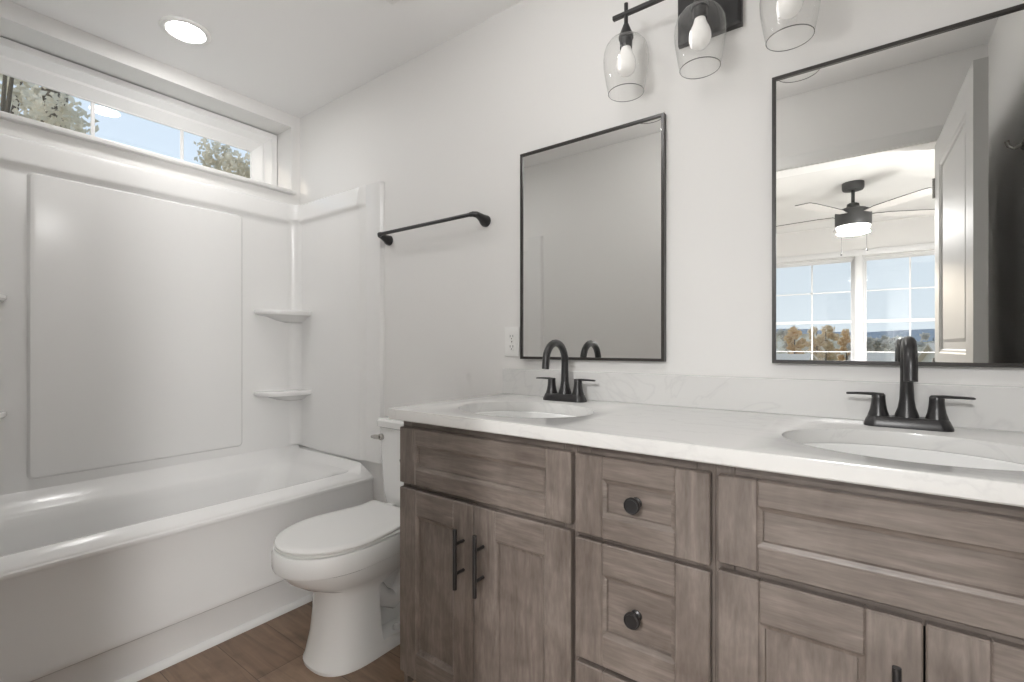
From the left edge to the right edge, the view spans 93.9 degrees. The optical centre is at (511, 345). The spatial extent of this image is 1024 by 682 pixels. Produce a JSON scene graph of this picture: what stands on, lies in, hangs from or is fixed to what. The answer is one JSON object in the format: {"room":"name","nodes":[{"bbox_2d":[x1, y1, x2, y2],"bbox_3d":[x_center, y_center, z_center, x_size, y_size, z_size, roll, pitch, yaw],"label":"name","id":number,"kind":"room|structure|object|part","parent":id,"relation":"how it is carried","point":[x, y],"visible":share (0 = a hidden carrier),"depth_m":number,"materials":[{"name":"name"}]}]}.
{"room":"bathroom","nodes":[
{"label":"bathroom","id":0,"kind":"room"},
{"bbox_2d":[0,0,299,204],"bbox_3d":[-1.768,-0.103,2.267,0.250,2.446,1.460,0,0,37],"label":"window frame","id":1,"kind":"structure","parent":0,"point":[22,25],"depth_m":2.21,"materials":[{"name":"white paint"}]},
{"bbox_2d":[0,37,276,185],"bbox_3d":[-1.826,-1.042,2.311,0.085,0.405,1.350,0,0,37],"label":"window","id":2,"kind":"structure","parent":1,"relation":"in","point":[18,61],"depth_m":2.31,"materials":[{"name":"white plastic"}]},
{"bbox_2d":[0,111,296,194],"bbox_3d":[-1.716,-0.877,2.227,0.172,0.022,1.397,0,0,37],"label":"window sill","id":3,"kind":"structure","parent":1,"relation":"attached to","point":[3,115],"depth_m":2.13,"materials":[{"name":"white paint"}]},
{"bbox_2d":[0,133,383,494],"bbox_3d":[-1.361,-0.115,1.966,0.761,1.370,1.460,0,0,37],"label":"shower surround","id":4,"kind":"object","parent":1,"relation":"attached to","point":[149,319],"visible":0.99,"depth_m":2.22,"materials":[{"name":"white plastic"}]},
{"bbox_2d":[0,411,6,418],"bbox_3d":[-1.927,0.275,1.666,0.150,0.062,0.245,0,0,37],"label":"corner shelf","id":5,"kind":"object","parent":4,"relation":"attached to","point":[3,414],"depth_m":1.76,"materials":[{"name":"white plastic"}]},
{"bbox_2d":[0,293,6,301],"bbox_3d":[-1.927,-0.161,1.666,0.150,0.062,0.245,0,0,37],"label":"corner shelf","id":6,"kind":"object","parent":4,"relation":"attached to","point":[3,296],"depth_m":1.76,"materials":[{"name":"white plastic"}]},
{"bbox_2d":[254,389,311,400],"bbox_3d":[-1.239,0.275,2.595,0.150,0.062,0.245,0,0,37],"label":"corner shelf","id":7,"kind":"object","parent":4,"relation":"attached to","point":[259,394],"depth_m":2.59,"materials":[{"name":"white plastic"}]},
{"bbox_2d":[254,309,311,322],"bbox_3d":[-1.239,-0.161,2.595,0.150,0.062,0.245,0,0,37],"label":"corner shelf","id":8,"kind":"object","parent":4,"relation":"attached to","point":[260,315],"depth_m":2.59,"materials":[{"name":"white plastic"}]},
{"bbox_3d":[-0.941,-0.115,2.532,0.759,1.370,0.051,0,0,37],"label":"panel","id":9,"kind":"part","parent":4,"relation":"part of","materials":[{"name":"white plastic"}]},
{"bbox_2d":[8,0,522,117],"bbox_3d":[-0.482,-1.376,1.319,3.445,0.100,1.695,0,0,37],"label":"ceiling","id":10,"kind":"structure","parent":0,"point":[293,57],"depth_m":2.03,"materials":[{"name":"white paint"}]},
{"bbox_2d":[159,16,211,45],"bbox_3d":[-1.372,-1.323,2.012,0.186,0.009,0.186,0,0,37],"label":"recessed light","id":11,"kind":"object","parent":10,"relation":"in","point":[184,30],"visible":1,"depth_m":2.00,"materials":[{"name":"white plastic"}]},
{"bbox_2d":[167,21,204,41],"bbox_3d":[-1.372,-1.321,2.012,0.136,0.002,0.136,0,0,-12],"label":"diffuser","id":12,"kind":"object","parent":11,"relation":"attached to","point":[182,31],"depth_m":2.01,"materials":[{"name":"white plastic"}]},
{"bbox_2d":[386,0,399,4],"bbox_3d":[-0.435,-1.320,1.672,0.250,0.013,0.250,0,0,37],"label":"exhaust fan","id":13,"kind":"object","parent":10,"relation":"attached to","point":[392,2],"visible":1,"depth_m":1.82,"materials":[{"name":"white plastic"}]},
{"bbox_2d":[137,601,416,681],"bbox_3d":[-0.482,1.170,1.319,3.445,0.100,1.695,0,0,37],"label":"floor","id":14,"kind":"structure","parent":0,"point":[273,650],"depth_m":1.69,"materials":[{"name":"wood"}]},
{"bbox_2d":[0,444,372,681],"bbox_3d":[-1.384,0.840,1.983,0.679,0.560,1.448,0,0,37],"label":"bathtub","id":15,"kind":"object","parent":14,"relation":"on","point":[112,578],"visible":0.97,"depth_m":1.76,"materials":[{"name":"white plastic"}]},
{"bbox_2d":[0,444,371,574],"bbox_3d":[-1.389,0.782,1.987,0.667,0.445,1.448,0,0,37],"label":"basin","id":16,"kind":"object","parent":15,"relation":"in","point":[222,515],"depth_m":1.92,"materials":[{"name":"white plastic"}]},
{"bbox_2d":[115,593,312,681],"bbox_3d":[-1.123,1.109,1.787,0.023,0.022,1.455,0,0,37],"label":"trim","id":17,"kind":"structure","parent":15,"relation":"attached to","point":[141,674],"depth_m":1.78,"materials":[{"name":"white paint"}]},
{"bbox_2d":[271,416,403,676],"bbox_3d":[-0.558,0.714,1.834,0.370,0.812,0.692,0,0,37],"label":"toilet","id":18,"kind":"object","parent":14,"relation":"on","point":[349,558],"visible":0.76,"depth_m":1.67,"materials":[{"name":"white ceramic"}]},
{"bbox_3d":[-0.584,0.902,1.799,0.368,0.436,0.604,0,0,37],"label":"bowl","id":19,"kind":"part","parent":18,"relation":"part of","materials":[{"name":"white ceramic"}]},
{"bbox_3d":[-0.613,0.679,1.760,0.356,0.010,0.491,0,0,37],"label":"seat","id":20,"kind":"part","parent":18,"relation":"part of","materials":[{"name":"white plastic"}]},
{"bbox_3d":[-0.610,0.666,1.764,0.370,0.014,0.501,0,0,37],"label":"lid","id":21,"kind":"part","parent":18,"relation":"part of","materials":[{"name":"white plastic"}]},
{"bbox_3d":[-0.578,0.388,2.049,0.066,0.028,0.024,0,0,37],"label":"flush lever","id":22,"kind":"part","parent":18,"relation":"part of","materials":[{"name":"silver metal"}]},
{"bbox_3d":[-0.408,0.328,2.037,0.332,0.040,0.187,0,0,37],"label":"tank lid","id":23,"kind":"part","parent":18,"relation":"part of","materials":[{"name":"white ceramic"}]},
{"bbox_3d":[-0.406,0.516,2.039,0.316,0.334,0.170,0,0,37],"label":"tank","id":24,"kind":"part","parent":18,"relation":"part of","materials":[{"name":"white ceramic"}]},
{"bbox_2d":[400,421,577,681],"bbox_3d":[0.051,0.669,1.457,0.596,0.901,0.591,0,0,37],"label":"base cabinet","id":25,"kind":"object","parent":14,"relation":"on","point":[488,533],"visible":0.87,"depth_m":1.23,"materials":[{"name":"brown wood"}]},
{"bbox_3d":[-0.213,0.692,1.346,0.289,0.547,0.020,0,0,37],"label":"door","id":26,"kind":"part","parent":25,"relation":"part of","materials":[{"name":"brown wood"}]},
{"bbox_3d":[-0.140,0.556,1.256,0.011,0.156,0.042,0,0,37],"label":"pull handle","id":27,"kind":"part","parent":25,"relation":"part of","materials":[{"name":"black metal"}]},
{"bbox_3d":[-0.086,0.556,1.216,0.011,0.156,0.042,0,0,37],"label":"pull handle","id":28,"kind":"part","parent":25,"relation":"part of","materials":[{"name":"black metal"}]},
{"bbox_3d":[-0.096,0.322,1.259,0.582,0.164,0.020,0,0,37],"label":"false drawer","id":29,"kind":"part","parent":25,"relation":"part of","materials":[{"name":"brown wood"}]},
{"bbox_3d":[0.022,0.692,1.172,0.289,0.547,0.020,0,0,37],"label":"door","id":30,"kind":"part","parent":25,"relation":"part of","materials":[{"name":"brown wood"}]},
{"bbox_2d":[388,369,1023,506],"bbox_3d":[0.434,0.153,1.189,1.576,0.129,0.571,0,0,37],"label":"countertop","id":31,"kind":"structure","parent":25,"relation":"on","point":[762,424],"depth_m":1.10,"materials":[{"name":"white stone"}]},
{"bbox_2d":[475,411,577,417],"bbox_3d":[0.036,0.293,1.423,0.471,0.149,0.363,0,0,37],"label":"oval sink","id":32,"kind":"object","parent":31,"relation":"in","point":[526,414],"visible":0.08,"depth_m":1.59,"materials":[{"name":"white ceramic"}]},
{"bbox_2d":[536,339,595,402],"bbox_3d":[0.167,0.082,1.625,0.182,0.208,0.180,0,0,-13],"label":"bathroom faucet","id":33,"kind":"object","parent":31,"relation":"on","point":[564,394],"visible":1,"depth_m":1.61,"materials":[{"name":"black metal"}]},
{"bbox_3d":[0.117,0.113,1.674,0.072,0.008,0.023,0,0,37],"label":"lever","id":34,"kind":"part","parent":33,"relation":"part of","materials":[{"name":"black metal"}]},
{"bbox_3d":[0.138,0.140,1.659,0.043,0.057,0.043,0,0,37],"label":"handle","id":35,"kind":"part","parent":33,"relation":"part of","materials":[{"name":"black metal"}]},
{"bbox_3d":[0.147,0.072,1.585,0.047,0.188,0.158,0,0,37],"label":"spout","id":36,"kind":"part","parent":33,"relation":"part of","materials":[{"name":"black metal"}]},
{"bbox_3d":[0.179,0.174,1.628,0.160,0.024,0.056,0,0,37],"label":"plate","id":37,"kind":"part","parent":33,"relation":"part of","materials":[{"name":"black metal"}]},
{"bbox_3d":[0.221,0.140,1.597,0.043,0.057,0.043,0,0,37],"label":"handle","id":38,"kind":"part","parent":33,"relation":"part of","materials":[{"name":"black metal"}]},
{"bbox_3d":[0.241,0.113,1.582,0.072,0.008,0.023,0,0,37],"label":"lever","id":39,"kind":"part","parent":33,"relation":"part of","materials":[{"name":"black metal"}]},
{"bbox_2d":[846,336,975,431],"bbox_3d":[0.890,0.082,1.089,0.182,0.208,0.180,0,0,-13],"label":"bathroom faucet","id":40,"kind":"object","parent":31,"relation":"on","point":[906,416],"visible":1,"depth_m":1.07,"materials":[{"name":"black metal"}]},
{"bbox_3d":[0.840,0.113,1.139,0.072,0.008,0.023,0,0,37],"label":"lever","id":41,"kind":"part","parent":40,"relation":"part of","materials":[{"name":"black metal"}]},
{"bbox_3d":[0.861,0.140,1.123,0.043,0.057,0.043,0,0,37],"label":"handle","id":42,"kind":"part","parent":40,"relation":"part of","materials":[{"name":"black metal"}]},
{"bbox_3d":[0.871,0.072,1.049,0.047,0.188,0.158,0,0,37],"label":"spout","id":43,"kind":"part","parent":40,"relation":"part of","materials":[{"name":"black metal"}]},
{"bbox_3d":[0.902,0.174,1.093,0.160,0.024,0.056,0,0,37],"label":"plate","id":44,"kind":"part","parent":40,"relation":"part of","materials":[{"name":"black metal"}]},
{"bbox_3d":[0.944,0.140,1.062,0.043,0.057,0.043,0,0,37],"label":"handle","id":45,"kind":"part","parent":40,"relation":"part of","materials":[{"name":"black metal"}]},
{"bbox_3d":[0.965,0.113,1.046,0.072,0.008,0.023,0,0,37],"label":"lever","id":46,"kind":"part","parent":40,"relation":"part of","materials":[{"name":"black metal"}]},
{"bbox_2d":[801,443,1023,470],"bbox_3d":[0.750,0.293,0.894,0.471,0.149,0.363,0,0,37],"label":"oval sink","id":47,"kind":"object","parent":31,"relation":"in","point":[879,451],"visible":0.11,"depth_m":1.01,"materials":[{"name":"white ceramic"}]},
{"bbox_2d":[576,445,715,681],"bbox_3d":[0.416,0.669,1.200,0.298,0.901,0.568,0,0,37],"label":"base cabinet","id":48,"kind":"object","parent":14,"relation":"on","point":[646,524],"visible":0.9,"depth_m":0.98,"materials":[{"name":"brown wood"}]},
{"bbox_3d":[0.263,0.835,0.994,0.287,0.261,0.020,0,0,37],"label":"drawer","id":49,"kind":"part","parent":48,"relation":"part of","materials":[{"name":"brown wood"}]},
{"bbox_3d":[0.251,0.563,0.986,0.034,0.034,0.029,0,0,37],"label":"knob","id":50,"kind":"part","parent":48,"relation":"part of","materials":[{"name":"black metal"}]},
{"bbox_3d":[0.251,0.328,0.986,0.034,0.034,0.029,0,0,37],"label":"knob","id":51,"kind":"part","parent":48,"relation":"part of","materials":[{"name":"black metal"}]},
{"bbox_3d":[0.263,0.560,0.994,0.287,0.266,0.020,0,0,37],"label":"drawer","id":52,"kind":"part","parent":48,"relation":"part of","materials":[{"name":"brown wood"}]},
{"bbox_3d":[0.263,0.328,0.994,0.287,0.176,0.020,0,0,37],"label":"drawer","id":53,"kind":"part","parent":48,"relation":"part of","materials":[{"name":"brown wood"}]},
{"bbox_2d":[716,464,1023,681],"bbox_3d":[0.771,0.669,0.923,0.602,0.901,0.591,0,0,37],"label":"base cabinet","id":54,"kind":"object","parent":14,"relation":"on","point":[818,580],"visible":0.83,"depth_m":0.77,"materials":[{"name":"brown wood"}]},
{"bbox_3d":[0.506,0.692,0.813,0.293,0.547,0.020,0,0,37],"label":"door","id":55,"kind":"part","parent":54,"relation":"part of","materials":[{"name":"brown wood"}]},
{"bbox_3d":[0.581,0.556,0.722,0.011,0.156,0.042,0,0,37],"label":"pull handle","id":56,"kind":"part","parent":54,"relation":"part of","materials":[{"name":"black metal"}]},
{"bbox_3d":[0.744,0.692,0.637,0.293,0.547,0.020,0,0,37],"label":"door","id":57,"kind":"part","parent":54,"relation":"part of","materials":[{"name":"brown wood"}]},
{"bbox_2d":[300,0,1023,502],"bbox_3d":[-0.014,-0.103,1.952,3.445,2.446,0.120,0,0,37],"label":"wall","id":58,"kind":"structure","parent":0,"point":[446,130],"depth_m":1.73,"materials":[{"name":"white paint"}]},
{"bbox_2d":[377,211,490,245],"bbox_3d":[-0.370,-0.508,2.091,0.651,0.052,0.079,0,0,37],"label":"towel bar","id":59,"kind":"object","parent":58,"relation":"attached to","point":[484,220],"visible":1,"depth_m":2.01,"materials":[{"name":"black metal"}]},
{"bbox_3d":[-0.611,-0.508,2.269,0.051,0.052,0.079,0,0,37],"label":"mount post","id":60,"kind":"part","parent":59,"relation":"part of","materials":[{"name":"black metal"}]},
{"bbox_3d":[-0.129,-0.508,1.913,0.051,0.052,0.079,0,0,37],"label":"mount post","id":61,"kind":"part","parent":59,"relation":"part of","materials":[{"name":"black metal"}]},
{"bbox_2d":[505,327,519,355],"bbox_3d":[0.000,-0.017,1.862,0.070,0.115,0.008,0,0,37],"label":"wall outlet","id":62,"kind":"object","parent":58,"relation":"attached to","point":[512,334],"visible":1,"depth_m":1.86,"materials":[{"name":"white plastic"}]},
{"bbox_2d":[508,333,514,339],"bbox_3d":[-0.001,-0.037,1.860,0.033,0.029,0.002,0,0,37],"label":"receptacle","id":63,"kind":"object","parent":62,"relation":"attached to","point":[511,336],"depth_m":1.86,"materials":[{"name":"grey plastic"}]},
{"bbox_2d":[508,343,514,350],"bbox_3d":[-0.001,0.003,1.860,0.033,0.029,0.002,0,0,37],"label":"receptacle","id":64,"kind":"object","parent":62,"relation":"attached to","point":[511,346],"depth_m":1.86,"materials":[{"name":"grey plastic"}]},
{"bbox_2d":[520,112,665,361],"bbox_3d":[0.258,-0.340,1.661,0.552,0.777,0.022,0,0,37],"label":"wall mirror","id":65,"kind":"object","parent":58,"relation":"attached to","point":[593,206],"visible":1,"depth_m":1.63,"materials":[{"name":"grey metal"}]},
{"bbox_2d":[603,0,820,101],"bbox_3d":[0.539,-0.920,1.356,0.575,0.286,0.178,0,0,37],"label":"vanity light","id":66,"kind":"object","parent":58,"relation":"attached to","point":[699,21],"visible":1,"depth_m":1.39,"materials":[{"name":"black metal"}]},
{"bbox_3d":[0.351,-0.861,1.470,0.137,0.168,0.137,0,0,37],"label":"lamp shade","id":67,"kind":"part","parent":66,"relation":"part of","materials":[{"name":"clear glass"}]},
{"bbox_3d":[0.351,-0.876,1.470,0.060,0.089,0.060,0,0,37],"label":"bulb","id":68,"kind":"part","parent":66,"relation":"part of","materials":[{"name":"white glass"}]},
{"bbox_3d":[0.351,-0.985,1.470,0.045,0.137,0.045,0,0,37],"label":"socket stem","id":69,"kind":"part","parent":66,"relation":"part of","materials":[{"name":"black metal"}]},
{"bbox_3d":[0.527,-0.985,1.340,0.045,0.137,0.045,0,0,37],"label":"socket stem","id":70,"kind":"part","parent":66,"relation":"part of","materials":[{"name":"black metal"}]},
{"bbox_3d":[0.527,-0.861,1.340,0.137,0.168,0.137,0,0,37],"label":"lamp shade","id":71,"kind":"part","parent":66,"relation":"part of","materials":[{"name":"clear glass"}]},
{"bbox_3d":[0.527,-0.876,1.340,0.060,0.089,0.060,0,0,37],"label":"bulb","id":72,"kind":"part","parent":66,"relation":"part of","materials":[{"name":"white glass"}]},
{"bbox_3d":[0.585,-0.991,1.419,0.180,0.144,0.022,0,0,37],"label":"wall plate","id":73,"kind":"part","parent":66,"relation":"part of","materials":[{"name":"black metal"}]},
{"bbox_3d":[0.703,-0.861,1.209,0.137,0.168,0.137,0,0,37],"label":"lamp shade","id":74,"kind":"part","parent":66,"relation":"part of","materials":[{"name":"clear glass"}]},
{"bbox_3d":[0.703,-0.876,1.209,0.060,0.089,0.060,0,0,37],"label":"bulb","id":75,"kind":"part","parent":66,"relation":"part of","materials":[{"name":"white glass"}]},
{"bbox_2d":[503,369,1023,431],"bbox_3d":[0.600,0.138,1.409,1.572,0.097,0.019,0,0,37],"label":"backsplash","id":76,"kind":"structure","parent":58,"relation":"attached to","point":[1000,408],"depth_m":1.30,"materials":[{"name":"white stone"}]},
{"bbox_2d":[772,3,1023,367],"bbox_3d":[0.941,-0.344,1.155,0.552,0.783,0.022,0,0,37],"label":"wall mirror","id":77,"kind":"object","parent":58,"relation":"attached to","point":[898,166],"visible":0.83,"depth_m":1.15,"materials":[{"name":"grey metal"}]},
{"label":"outside","id":78,"kind":"structure","parent":0,"visible":0},
{"bbox_3d":[-58.622,4.220,-79.156,240.000,0.200,320.000,0,0,37],"label":"ground","id":79,"kind":"structure","parent":78,"visible":0},
{"bbox_2d":[0,74,99,133],"bbox_3d":[-6.188,-0.131,5.519,2.070,8.532,2.021,0,0,37],"label":"tree","id":80,"kind":"object","parent":79,"relation":"on","point":[46,105],"visible":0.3,"depth_m":5.75,"materials":[{"name":"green plant"}]},
{"bbox_2d":[194,138,249,177],"bbox_3d":[-3.975,0.434,6.949,1.438,7.372,1.758,0,0,37],"label":"tree","id":81,"kind":"object","parent":79,"relation":"on","point":[241,168],"visible":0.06,"depth_m":6.49,"materials":[{"name":"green plant"}]}
]}

